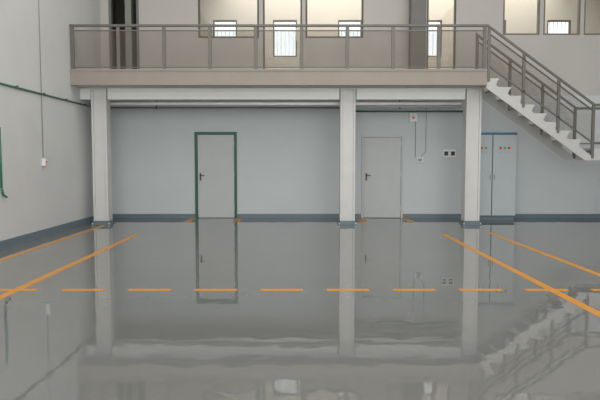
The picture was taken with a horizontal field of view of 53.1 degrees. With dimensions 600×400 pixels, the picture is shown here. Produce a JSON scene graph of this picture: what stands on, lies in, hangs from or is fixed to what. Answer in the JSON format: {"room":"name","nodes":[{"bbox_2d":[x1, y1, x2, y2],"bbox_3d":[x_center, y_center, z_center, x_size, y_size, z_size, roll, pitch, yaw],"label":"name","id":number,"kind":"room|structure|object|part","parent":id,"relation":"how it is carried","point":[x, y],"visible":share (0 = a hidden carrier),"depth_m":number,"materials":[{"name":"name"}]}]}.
{"room":"factory floor","nodes":[
{"label":"factory floor","id":0,"kind":"room"},
{"bbox_2d":[0,0,101,240],"bbox_3d":[-4.960,-2.593,5.826,0.200,7.700,17.970,0,4,0],"label":"wall","id":1,"kind":"structure","parent":0,"point":[40,197],"depth_m":11.37,"materials":[{"name":"paint"}]},
{"bbox_2d":[0,127,7,197],"bbox_3d":[-4.829,-0.604,9.796,0.043,1.156,0.147,1,4,11],"label":"air hose","id":2,"kind":"object","parent":1,"relation":"attached to","point":[1,180],"visible":1,"depth_m":9.74,"materials":[{"name":"green rubber"}]},
{"bbox_2d":[38,0,43,157],"bbox_3d":[-4.848,-3.786,11.173,0.013,6.010,0.014,0,4,0],"label":"cable","id":3,"kind":"object","parent":1,"relation":"attached to","point":[38,0],"visible":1,"depth_m":11.26,"materials":[{"name":"plastic"}]},
{"bbox_2d":[42,158,46,165],"bbox_3d":[-4.819,-0.718,11.377,0.079,0.140,0.100,0,4,0],"label":"switch","id":4,"kind":"object","parent":1,"relation":"attached to","point":[44,160],"visible":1,"depth_m":11.33,"materials":[{"name":"white plastic"}]},
{"bbox_2d":[0,82,90,106],"bbox_3d":[-4.842,-1.800,8.369,0.034,0.032,12.940,0,4,0],"label":"conduit","id":5,"kind":"object","parent":1,"relation":"attached to","point":[4,84],"visible":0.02,"depth_m":11.20,"materials":[{"name":"metal"}]},
{"bbox_2d":[0,216,93,249],"bbox_3d":[-4.850,0.982,6.064,0.020,0.135,17.970,0,4,0],"label":"baseboard","id":6,"kind":"structure","parent":1,"relation":"attached to","point":[17,240],"depth_m":11.32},
{"bbox_2d":[112,0,115,68],"bbox_3d":[-5.010,-4.383,15.578,0.100,2.824,1.330,0,4,0],"label":"wall","id":7,"kind":"structure","parent":0,"point":[113,1],"depth_m":16.13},
{"bbox_2d":[115,0,125,68],"bbox_3d":[-4.457,-4.430,16.292,1.207,2.824,0.100,0,4,0],"label":"wall","id":8,"kind":"structure","parent":0,"point":[119,4],"depth_m":16.21,"materials":[{"name":"black paint"}]},
{"bbox_2d":[0,218,599,399],"bbox_3d":[2.070,1.149,6.075,13.860,0.200,17.970,0,4,0],"label":"floor","id":9,"kind":"structure","parent":0,"point":[115,342],"depth_m":5.64,"materials":[{"name":"grey concrete"}]},
{"bbox_2d":[0,289,38,290],"bbox_3d":[-3.153,1.005,6.712,0.475,0.002,0.096,0,4,0],"label":"floor marking","id":10,"kind":"object","parent":9,"relation":"on","point":[0,289],"depth_m":6.72,"materials":[{"name":"paint"}]},
{"bbox_2d":[0,225,105,260],"bbox_3d":[-4.330,0.971,7.231,0.105,0.002,12.300,0,4,0],"label":"floor marking","id":11,"kind":"object","parent":9,"relation":"on","point":[44,245],"depth_m":10.31,"materials":[{"name":"paint"}]},
{"bbox_2d":[0,234,139,299],"bbox_3d":[-3.160,1.022,6.457,0.105,0.002,10.750,0,4,0],"label":"floor marking","id":12,"kind":"object","parent":9,"relation":"on","point":[32,282],"depth_m":7.96,"materials":[{"name":"paint"}]},
{"bbox_2d":[61,289,104,290],"bbox_3d":[-2.413,1.005,6.712,0.475,0.002,0.096,0,4,0],"label":"floor marking","id":13,"kind":"object","parent":9,"relation":"on","point":[62,289],"depth_m":6.70,"materials":[{"name":"paint"}]},
{"bbox_2d":[89,88,114,224],"bbox_3d":[-4.439,-0.970,13.515,0.415,3.039,0.400,0,4,0],"label":"steel column","id":14,"kind":"structure","parent":9,"relation":"on","point":[100,104],"depth_m":13.40,"materials":[{"name":"white metal"}]},
{"bbox_2d":[80,88,90,99],"bbox_3d":[-4.742,-2.361,13.403,0.226,0.247,0.200,0,4,0],"label":"steel beam","id":15,"kind":"structure","parent":14,"relation":"attached to","point":[85,93],"depth_m":13.31,"materials":[{"name":"white metal"}]},
{"bbox_2d":[107,88,338,99],"bbox_3d":[-1.677,-2.361,13.403,5.147,0.247,0.200,0,4,0],"label":"steel beam","id":16,"kind":"structure","parent":14,"relation":"attached to","point":[112,93],"depth_m":13.31,"materials":[{"name":"white metal"}]},
{"bbox_2d":[70,69,486,95],"bbox_3d":[-0.434,-2.679,13.768,8.846,0.336,2.102,0,4,0],"label":"platform","id":17,"kind":"object","parent":16,"relation":"on","point":[80,78],"visible":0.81,"depth_m":12.73,"materials":[{"name":"grey concrete"}]},
{"bbox_2d":[69,24,487,68],"bbox_3d":[-0.433,-3.248,12.732,8.844,0.938,0.060,0,4,0],"label":"guard railing","id":18,"kind":"object","parent":17,"relation":"on","point":[117,31],"visible":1,"depth_m":12.72,"materials":[{"name":"metal"}]},
{"bbox_3d":[-4.805,-3.223,12.734,0.072,0.888,0.040,0,4,0],"label":"post","id":19,"kind":"part","parent":18,"relation":"part of","materials":[{"name":"grey metal"}]},
{"bbox_3d":[-4.319,-3.203,12.735,0.903,0.751,0.004,0,4,0],"label":"panel","id":20,"kind":"part","parent":18,"relation":"part of","materials":[{"name":"glass"}]},
{"bbox_3d":[-3.833,-3.223,12.734,0.072,0.888,0.040,0,4,0],"label":"post","id":21,"kind":"part","parent":18,"relation":"part of","materials":[{"name":"grey metal"}]},
{"bbox_3d":[-3.348,-3.203,12.735,0.903,0.751,0.004,0,4,0],"label":"panel","id":22,"kind":"part","parent":18,"relation":"part of","materials":[{"name":"glass"}]},
{"bbox_3d":[-2.862,-3.223,12.734,0.072,0.888,0.040,0,4,0],"label":"post","id":23,"kind":"part","parent":18,"relation":"part of","materials":[{"name":"grey metal"}]},
{"bbox_3d":[-2.376,-3.203,12.735,0.903,0.751,0.004,0,4,0],"label":"panel","id":24,"kind":"part","parent":18,"relation":"part of","materials":[{"name":"glass"}]},
{"bbox_3d":[-1.890,-3.223,12.734,0.072,0.888,0.040,0,4,0],"label":"post","id":25,"kind":"part","parent":18,"relation":"part of","materials":[{"name":"grey metal"}]},
{"bbox_3d":[-1.404,-3.203,12.735,0.903,0.751,0.004,0,4,0],"label":"panel","id":26,"kind":"part","parent":18,"relation":"part of","materials":[{"name":"glass"}]},
{"bbox_3d":[-0.919,-3.223,12.734,0.072,0.888,0.040,0,4,0],"label":"post","id":27,"kind":"part","parent":18,"relation":"part of","materials":[{"name":"grey metal"}]},
{"bbox_3d":[-0.433,-3.589,12.710,8.704,0.025,0.020,0,4,0],"label":"rail","id":28,"kind":"part","parent":18,"relation":"part of","materials":[{"name":"grey metal"}]},
{"bbox_3d":[-0.433,-3.691,12.703,8.844,0.050,0.060,0,4,0],"label":"rail","id":29,"kind":"part","parent":18,"relation":"part of","materials":[{"name":"grey metal"}]},
{"bbox_3d":[-0.433,-3.203,12.735,0.903,0.751,0.004,0,4,0],"label":"panel","id":30,"kind":"part","parent":18,"relation":"part of","materials":[{"name":"glass"}]},
{"bbox_3d":[-0.433,-2.820,12.761,8.704,0.020,0.020,0,4,0],"label":"rail","id":31,"kind":"part","parent":18,"relation":"part of","materials":[{"name":"metal"}]},
{"bbox_3d":[0.053,-3.223,12.734,0.072,0.888,0.040,0,4,0],"label":"post","id":32,"kind":"part","parent":18,"relation":"part of","materials":[{"name":"grey metal"}]},
{"bbox_3d":[0.539,-3.203,12.735,0.903,0.751,0.004,0,4,0],"label":"panel","id":33,"kind":"part","parent":18,"relation":"part of","materials":[{"name":"glass"}]},
{"bbox_3d":[1.025,-3.223,12.734,0.072,0.888,0.040,0,4,0],"label":"post","id":34,"kind":"part","parent":18,"relation":"part of","materials":[{"name":"grey metal"}]},
{"bbox_3d":[1.510,-3.203,12.735,0.903,0.751,0.004,0,4,0],"label":"panel","id":35,"kind":"part","parent":18,"relation":"part of","materials":[{"name":"glass"}]},
{"bbox_3d":[1.996,-3.223,12.734,0.072,0.888,0.040,0,4,0],"label":"post","id":36,"kind":"part","parent":18,"relation":"part of","materials":[{"name":"grey metal"}]},
{"bbox_3d":[2.482,-3.203,12.735,0.903,0.751,0.004,0,4,0],"label":"panel","id":37,"kind":"part","parent":18,"relation":"part of","materials":[{"name":"glass"}]},
{"bbox_3d":[2.968,-3.223,12.734,0.072,0.888,0.040,0,4,0],"label":"post","id":38,"kind":"part","parent":18,"relation":"part of","materials":[{"name":"grey metal"}]},
{"bbox_3d":[3.454,-3.203,12.735,0.903,0.751,0.004,0,4,0],"label":"panel","id":39,"kind":"part","parent":18,"relation":"part of","materials":[{"name":"glass"}]},
{"bbox_3d":[3.939,-3.223,12.734,0.072,0.888,0.040,0,4,0],"label":"post","id":40,"kind":"part","parent":18,"relation":"part of","materials":[{"name":"grey metal"}]},
{"bbox_2d":[408,0,425,68],"bbox_3d":[2.842,-4.952,14.353,0.357,4.123,0.300,0,4,0],"label":"steel pillar","id":41,"kind":"structure","parent":17,"relation":"on","point":[417,8],"depth_m":14.27,"materials":[{"name":"grey metal"}]},
{"bbox_3d":[-3.380,-2.343,14.183,0.040,0.387,0.075,0,4,0],"label":"hanger","id":42,"kind":"object","parent":17,"relation":"hanging from","visible":0},
{"bbox_2d":[110,107,339,107],"bbox_3d":[-1.877,-2.180,14.187,5.926,0.030,0.032,0,4,0],"label":"pipe","id":43,"kind":"object","parent":42,"relation":"attached to","point":[110,107],"visible":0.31,"depth_m":14.17,"materials":[{"name":"grey metal"}]},
{"bbox_3d":[2.388,-2.343,14.183,0.040,0.387,0.075,0,4,0],"label":"hanger","id":44,"kind":"object","parent":17,"relation":"hanging from","visible":0},
{"bbox_2d":[356,106,462,106],"bbox_3d":[2.615,-2.210,14.184,2.534,0.042,0.044,0,4,0],"label":"pipe","id":45,"kind":"object","parent":44,"relation":"attached to","point":[356,106],"visible":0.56,"depth_m":14.16,"materials":[{"name":"grey metal"}]},
{"bbox_2d":[110,102,461,104],"bbox_3d":[-0.328,-2.191,13.635,8.024,0.080,0.084,0,4,0],"label":"pipe","id":46,"kind":"object","parent":14,"relation":"attached to","point":[111,103],"visible":0.66,"depth_m":13.60,"materials":[{"name":"grey metal"}]},
{"bbox_2d":[127,289,170,290],"bbox_3d":[-1.673,1.005,6.712,0.475,0.002,0.096,0,4,0],"label":"floor marking","id":47,"kind":"object","parent":9,"relation":"on","point":[129,289],"depth_m":6.67,"materials":[{"name":"paint"}]},
{"bbox_2d":[194,289,236,290],"bbox_3d":[-0.932,1.005,6.712,0.475,0.002,0.096,0,4,0],"label":"floor marking","id":48,"kind":"object","parent":9,"relation":"on","point":[195,289],"depth_m":6.67,"materials":[{"name":"paint"}]},
{"bbox_2d":[260,289,302,290],"bbox_3d":[-0.192,1.005,6.712,0.475,0.002,0.096,0,4,0],"label":"floor marking","id":49,"kind":"object","parent":9,"relation":"on","point":[261,289],"depth_m":6.67,"materials":[{"name":"paint"}]},
{"bbox_2d":[337,88,356,224],"bbox_3d":[1.086,-0.970,13.515,0.415,3.039,0.400,0,4,0],"label":"steel column","id":50,"kind":"structure","parent":9,"relation":"on","point":[347,95],"depth_m":13.39,"materials":[{"name":"white metal"}]},
{"bbox_2d":[356,88,465,99],"bbox_3d":[2.484,-2.361,13.403,2.416,0.247,0.200,0,4,0],"label":"steel beam","id":51,"kind":"structure","parent":50,"relation":"attached to","point":[361,93],"depth_m":13.31,"materials":[{"name":"white metal"}]},
{"bbox_2d":[327,289,369,290],"bbox_3d":[0.548,1.005,6.712,0.475,0.002,0.096,0,4,0],"label":"floor line","id":52,"kind":"object","parent":9,"relation":"on","point":[327,289],"depth_m":6.67,"materials":[{"name":"paint"}]},
{"bbox_2d":[393,289,435,290],"bbox_3d":[1.289,1.005,6.712,0.475,0.002,0.096,0,4,0],"label":"floor line","id":53,"kind":"object","parent":9,"relation":"on","point":[393,289],"depth_m":6.67,"materials":[{"name":"paint"}]},
{"bbox_2d":[459,88,482,224],"bbox_3d":[3.882,-0.970,13.515,0.415,3.039,0.400,0,4,0],"label":"steel column","id":54,"kind":"structure","parent":9,"relation":"on","point":[472,104],"depth_m":13.40,"materials":[{"name":"white metal"}]},
{"bbox_2d":[459,289,502,290],"bbox_3d":[2.029,1.005,6.712,0.475,0.002,0.096,0,4,0],"label":"floor line","id":55,"kind":"object","parent":9,"relation":"on","point":[459,289],"depth_m":6.67,"materials":[{"name":"paint"}]},
{"bbox_2d":[479,133,517,219],"bbox_3d":[4.775,-0.581,14.681,0.920,2.108,0.515,0,4,0],"label":"tall cabinet","id":56,"kind":"object","parent":9,"relation":"on","point":[498,150],"visible":0.84,"depth_m":14.45,"materials":[{"name":"white metal"}]},
{"bbox_3d":[4.486,-0.593,14.454,0.308,1.943,0.023,0,4,0],"label":"door","id":57,"kind":"part","parent":56,"relation":"part of","materials":[{"name":"grey metal"}]},
{"bbox_3d":[4.939,-0.593,14.454,0.558,1.943,0.023,0,4,0],"label":"door","id":58,"kind":"part","parent":56,"relation":"part of","materials":[{"name":"grey metal"}]},
{"bbox_2d":[441,234,599,316],"bbox_3d":[2.830,1.022,6.457,0.105,0.002,10.750,0,4,0],"label":"floor line","id":59,"kind":"object","parent":9,"relation":"on","point":[568,298],"depth_m":7.23,"materials":[{"name":"paint"}]},
{"bbox_2d":[475,24,599,159],"bbox_3d":[6.860,-1.595,13.263,5.742,4.321,0.890,0,4,0],"label":"staircase","id":60,"kind":"structure","parent":9,"relation":"on","point":[540,125],"depth_m":12.84,"materials":[{"name":"white metal"}]},
{"bbox_3d":[4.029,-3.136,13.587,0.060,1.138,0.040,0,4,0],"label":"post","id":61,"kind":"part","parent":60,"relation":"part of","materials":[{"name":"grey metal"}]},
{"bbox_3d":[4.029,-3.079,12.739,0.060,1.138,0.040,0,4,0],"label":"post","id":62,"kind":"part","parent":60,"relation":"part of","materials":[{"name":"grey metal"}]},
{"bbox_3d":[4.406,-2.981,13.596,0.697,1.156,0.004,0,4,0],"label":"panel","id":63,"kind":"part","parent":60,"relation":"part of","materials":[{"name":"glass"}]},
{"bbox_3d":[4.406,-2.925,12.748,0.697,1.156,0.004,0,4,0],"label":"panel","id":64,"kind":"part","parent":60,"relation":"part of","materials":[{"name":"glass"}]},
{"bbox_3d":[4.783,-2.595,13.623,0.060,1.138,0.040,0,4,0],"label":"post","id":65,"kind":"part","parent":60,"relation":"part of","materials":[{"name":"grey metal"}]},
{"bbox_3d":[4.783,-2.539,12.775,0.060,1.138,0.040,0,4,0],"label":"post","id":66,"kind":"part","parent":60,"relation":"part of","materials":[{"name":"grey metal"}]},
{"bbox_3d":[5.160,-2.440,13.632,0.697,1.156,0.004,0,4,0],"label":"panel","id":67,"kind":"part","parent":60,"relation":"part of","materials":[{"name":"glass"}]},
{"bbox_3d":[5.150,-2.919,13.601,2.321,1.724,0.040,0,4,0],"label":"handrail","id":68,"kind":"part","parent":60,"relation":"part of","materials":[{"name":"grey metal"}]},
{"bbox_3d":[5.160,-2.773,13.611,2.221,1.625,0.040,0,4,0],"label":"rail","id":69,"kind":"part","parent":60,"relation":"part of","materials":[{"name":"grey metal"}]},
{"bbox_3d":[5.160,-2.384,12.784,0.697,1.156,0.004,0,4,0],"label":"panel","id":70,"kind":"part","parent":60,"relation":"part of","materials":[{"name":"glass"}]},
{"bbox_3d":[5.160,-2.040,12.808,2.221,1.632,0.040,0,4,0],"label":"rail","id":71,"kind":"part","parent":60,"relation":"part of","materials":[{"name":"grey metal"}]},
{"bbox_3d":[5.160,-2.716,12.763,2.221,1.625,0.040,0,4,0],"label":"rail","id":72,"kind":"part","parent":60,"relation":"part of","materials":[{"name":"grey metal"}]},
{"bbox_3d":[5.150,-2.863,12.753,2.321,1.724,0.040,0,4,0],"label":"handrail","id":73,"kind":"part","parent":60,"relation":"part of","materials":[{"name":"grey metal"}]},
{"bbox_3d":[5.537,-2.054,13.659,0.060,1.138,0.040,0,4,0],"label":"post","id":74,"kind":"part","parent":60,"relation":"part of","materials":[{"name":"grey metal"}]},
{"bbox_3d":[5.537,-1.998,12.811,0.060,1.138,0.040,0,4,0],"label":"post","id":75,"kind":"part","parent":60,"relation":"part of","materials":[{"name":"grey metal"}]},
{"bbox_3d":[5.913,-1.900,13.668,0.697,1.156,0.004,0,4,0],"label":"panel","id":76,"kind":"part","parent":60,"relation":"part of","materials":[{"name":"glass"}]},
{"bbox_3d":[6.290,-1.514,13.695,0.060,1.138,0.040,0,4,0],"label":"post","id":77,"kind":"part","parent":60,"relation":"part of","materials":[{"name":"grey metal"}]},
{"bbox_3d":[5.913,-1.843,12.820,0.697,1.156,0.004,0,4,0],"label":"panel","id":78,"kind":"part","parent":60,"relation":"part of","materials":[{"name":"glass"}]},
{"bbox_3d":[6.910,-2.084,13.657,1.200,0.055,0.040,0,4,0],"label":"landing rail","id":79,"kind":"part","parent":60,"relation":"part of","materials":[{"name":"grey metal"}]},
{"bbox_3d":[6.290,-1.457,12.847,0.060,1.138,0.040,0,4,0],"label":"post","id":80,"kind":"part","parent":60,"relation":"part of","materials":[{"name":"grey metal"}]},
{"bbox_2d":[486,232,599,276],"bbox_3d":[3.800,1.014,6.582,0.105,0.002,11.000,0,4,0],"label":"floor line","id":81,"kind":"object","parent":9,"relation":"on","point":[496,235],"depth_m":9.03,"materials":[{"name":"paint"}]},
{"bbox_2d":[525,289,568,290],"bbox_3d":[2.769,1.005,6.712,0.475,0.002,0.096,0,4,0],"label":"floor line","id":82,"kind":"object","parent":9,"relation":"on","point":[525,289],"depth_m":6.68,"materials":[{"name":"paint"}]},
{"bbox_2d":[100,0,599,213],"bbox_3d":[2.070,-3.196,14.890,14.260,7.700,0.200,0,4,0],"label":"wall","id":83,"kind":"structure","parent":0,"point":[288,158],"depth_m":14.89,"materials":[{"name":"white paint"}]},
{"bbox_2d":[108,0,139,68],"bbox_3d":[-4.295,-4.149,15.073,0.736,2.424,0.710,0,4,0],"label":"door","id":84,"kind":"structure","parent":83,"relation":"in","point":[131,6],"depth_m":14.76,"materials":[{"name":"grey metal"}]},
{"bbox_2d":[194,132,236,217],"bbox_3d":[-2.069,-0.620,14.989,1.047,2.144,0.185,0,4,0],"label":"door","id":85,"kind":"structure","parent":83,"relation":"in","point":[215,152],"depth_m":14.96,"materials":[{"name":"white metal"}]},
{"bbox_2d":[198,0,258,37],"bbox_3d":[-1.728,-4.661,14.748,1.495,1.359,0.070,0,4,0],"label":"window","id":86,"kind":"structure","parent":83,"relation":"in","point":[199,28],"depth_m":14.73,"materials":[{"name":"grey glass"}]},
{"bbox_2d":[263,0,301,68],"bbox_3d":[-0.405,-4.128,14.757,0.957,2.424,0.122,0,4,0],"label":"door","id":87,"kind":"structure","parent":83,"relation":"in","point":[263,0],"depth_m":14.73,"materials":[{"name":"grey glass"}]},
{"bbox_2d":[305,0,363,37],"bbox_3d":[0.870,-4.661,14.748,1.422,1.359,0.070,0,4,0],"label":"window","id":88,"kind":"structure","parent":83,"relation":"in","point":[362,1],"depth_m":14.75,"materials":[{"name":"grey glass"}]},
{"bbox_2d":[113,214,599,217],"bbox_3d":[2.080,0.400,15.020,13.840,0.105,0.020,0,4,0],"label":"baseboard","id":89,"kind":"structure","parent":83,"relation":"attached to","point":[114,215],"depth_m":15.01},
{"bbox_2d":[361,135,403,217],"bbox_3d":[2.075,-0.577,14.992,1.034,2.058,0.185,0,4,0],"label":"door","id":90,"kind":"structure","parent":83,"relation":"in","point":[382,155],"depth_m":14.96,"materials":[{"name":"white metal"}]},
{"bbox_2d":[356,111,462,111],"bbox_3d":[2.748,-2.190,14.837,2.724,0.040,0.042,0,4,0],"label":"conduit","id":91,"kind":"object","parent":83,"relation":"attached to","point":[356,111],"visible":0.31,"depth_m":14.82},
{"bbox_2d":[409,113,417,121],"bbox_3d":[2.825,-2.041,14.812,0.200,0.222,0.109,0,4,0],"label":"lamp","id":92,"kind":"object","parent":83,"relation":"attached to","point":[413,117],"visible":1,"depth_m":14.80,"materials":[{"name":"white plastic"}]},
{"bbox_2d":[415,122,415,156],"bbox_3d":[2.891,-1.605,14.884,0.017,1.074,0.018,0,4,0],"label":"cable","id":93,"kind":"object","parent":83,"relation":"attached to","point":[415,122],"visible":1,"depth_m":14.88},
{"bbox_2d":[416,157,422,162],"bbox_3d":[3.000,-0.994,14.905,0.170,0.130,0.061,0,4,0],"label":"wall socket","id":94,"kind":"object","parent":83,"relation":"attached to","point":[418,159],"visible":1,"depth_m":14.89,"materials":[{"name":"white plastic"}]},
{"bbox_2d":[426,0,455,68],"bbox_3d":[3.497,-4.128,14.757,0.712,2.424,0.122,0,4,0],"label":"door","id":95,"kind":"structure","parent":83,"relation":"in","point":[454,28],"depth_m":14.73,"materials":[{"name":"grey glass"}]},
{"bbox_2d":[442,149,455,157],"bbox_3d":[3.732,-1.155,14.895,0.330,0.200,0.061,0,4,0],"label":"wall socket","id":96,"kind":"object","parent":83,"relation":"attached to","point":[446,153],"visible":1,"depth_m":14.88,"materials":[{"name":"white plastic"}]},
{"bbox_2d":[503,0,539,34],"bbox_3d":[5.455,-4.697,14.745,0.907,1.286,0.070,0,4,0],"label":"window","id":97,"kind":"structure","parent":83,"relation":"in","point":[538,1],"depth_m":14.75,"materials":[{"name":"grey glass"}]},
{"bbox_2d":[543,0,580,34],"bbox_3d":[6.448,-4.697,14.745,0.907,1.286,0.070,0,4,0],"label":"window","id":98,"kind":"structure","parent":83,"relation":"in","point":[579,1],"depth_m":14.74,"materials":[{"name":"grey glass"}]},
{"bbox_2d":[584,0,599,34],"bbox_3d":[7.440,-4.697,14.745,0.907,1.286,0.070,0,4,0],"label":"window","id":99,"kind":"structure","parent":83,"relation":"in","point":[585,0],"depth_m":14.74,"materials":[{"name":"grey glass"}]},
{"bbox_2d":[200,0,599,68],"bbox_3d":[2.070,-4.279,16.552,14.260,3.160,0.200,0,4,0],"label":"wall","id":100,"kind":"structure","parent":0,"point":[520,15],"depth_m":16.40,"materials":[{"name":"beige paint"}]},
{"bbox_2d":[213,20,236,35],"bbox_3d":[-2.027,-4.430,16.520,0.657,0.998,0.115,0,4,0],"label":"window","id":101,"kind":"structure","parent":100,"relation":"in","point":[214,21],"depth_m":16.45,"materials":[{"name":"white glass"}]},
{"bbox_2d":[273,20,296,56],"bbox_3d":[-0.384,-4.430,16.520,0.657,0.998,0.115,0,4,0],"label":"window","id":102,"kind":"structure","parent":100,"relation":"in","point":[274,21],"depth_m":16.45,"materials":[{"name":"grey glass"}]},
{"bbox_2d":[338,20,360,35],"bbox_3d":[1.397,-4.430,16.520,0.657,0.998,0.115,0,4,0],"label":"window","id":103,"kind":"structure","parent":100,"relation":"in","point":[341,21],"depth_m":16.45,"materials":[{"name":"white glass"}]},
{"bbox_2d":[428,20,441,56],"bbox_3d":[3.588,-4.430,16.520,0.657,0.998,0.115,0,4,0],"label":"window","id":104,"kind":"structure","parent":100,"relation":"in","point":[440,21],"depth_m":16.45,"materials":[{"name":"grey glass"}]},
{"bbox_2d":[547,20,570,32],"bbox_3d":[7.122,-4.430,16.520,0.657,0.998,0.115,0,4,0],"label":"window","id":105,"kind":"structure","parent":100,"relation":"in","point":[548,21],"depth_m":16.44,"materials":[{"name":"clear glass"}]}
]}

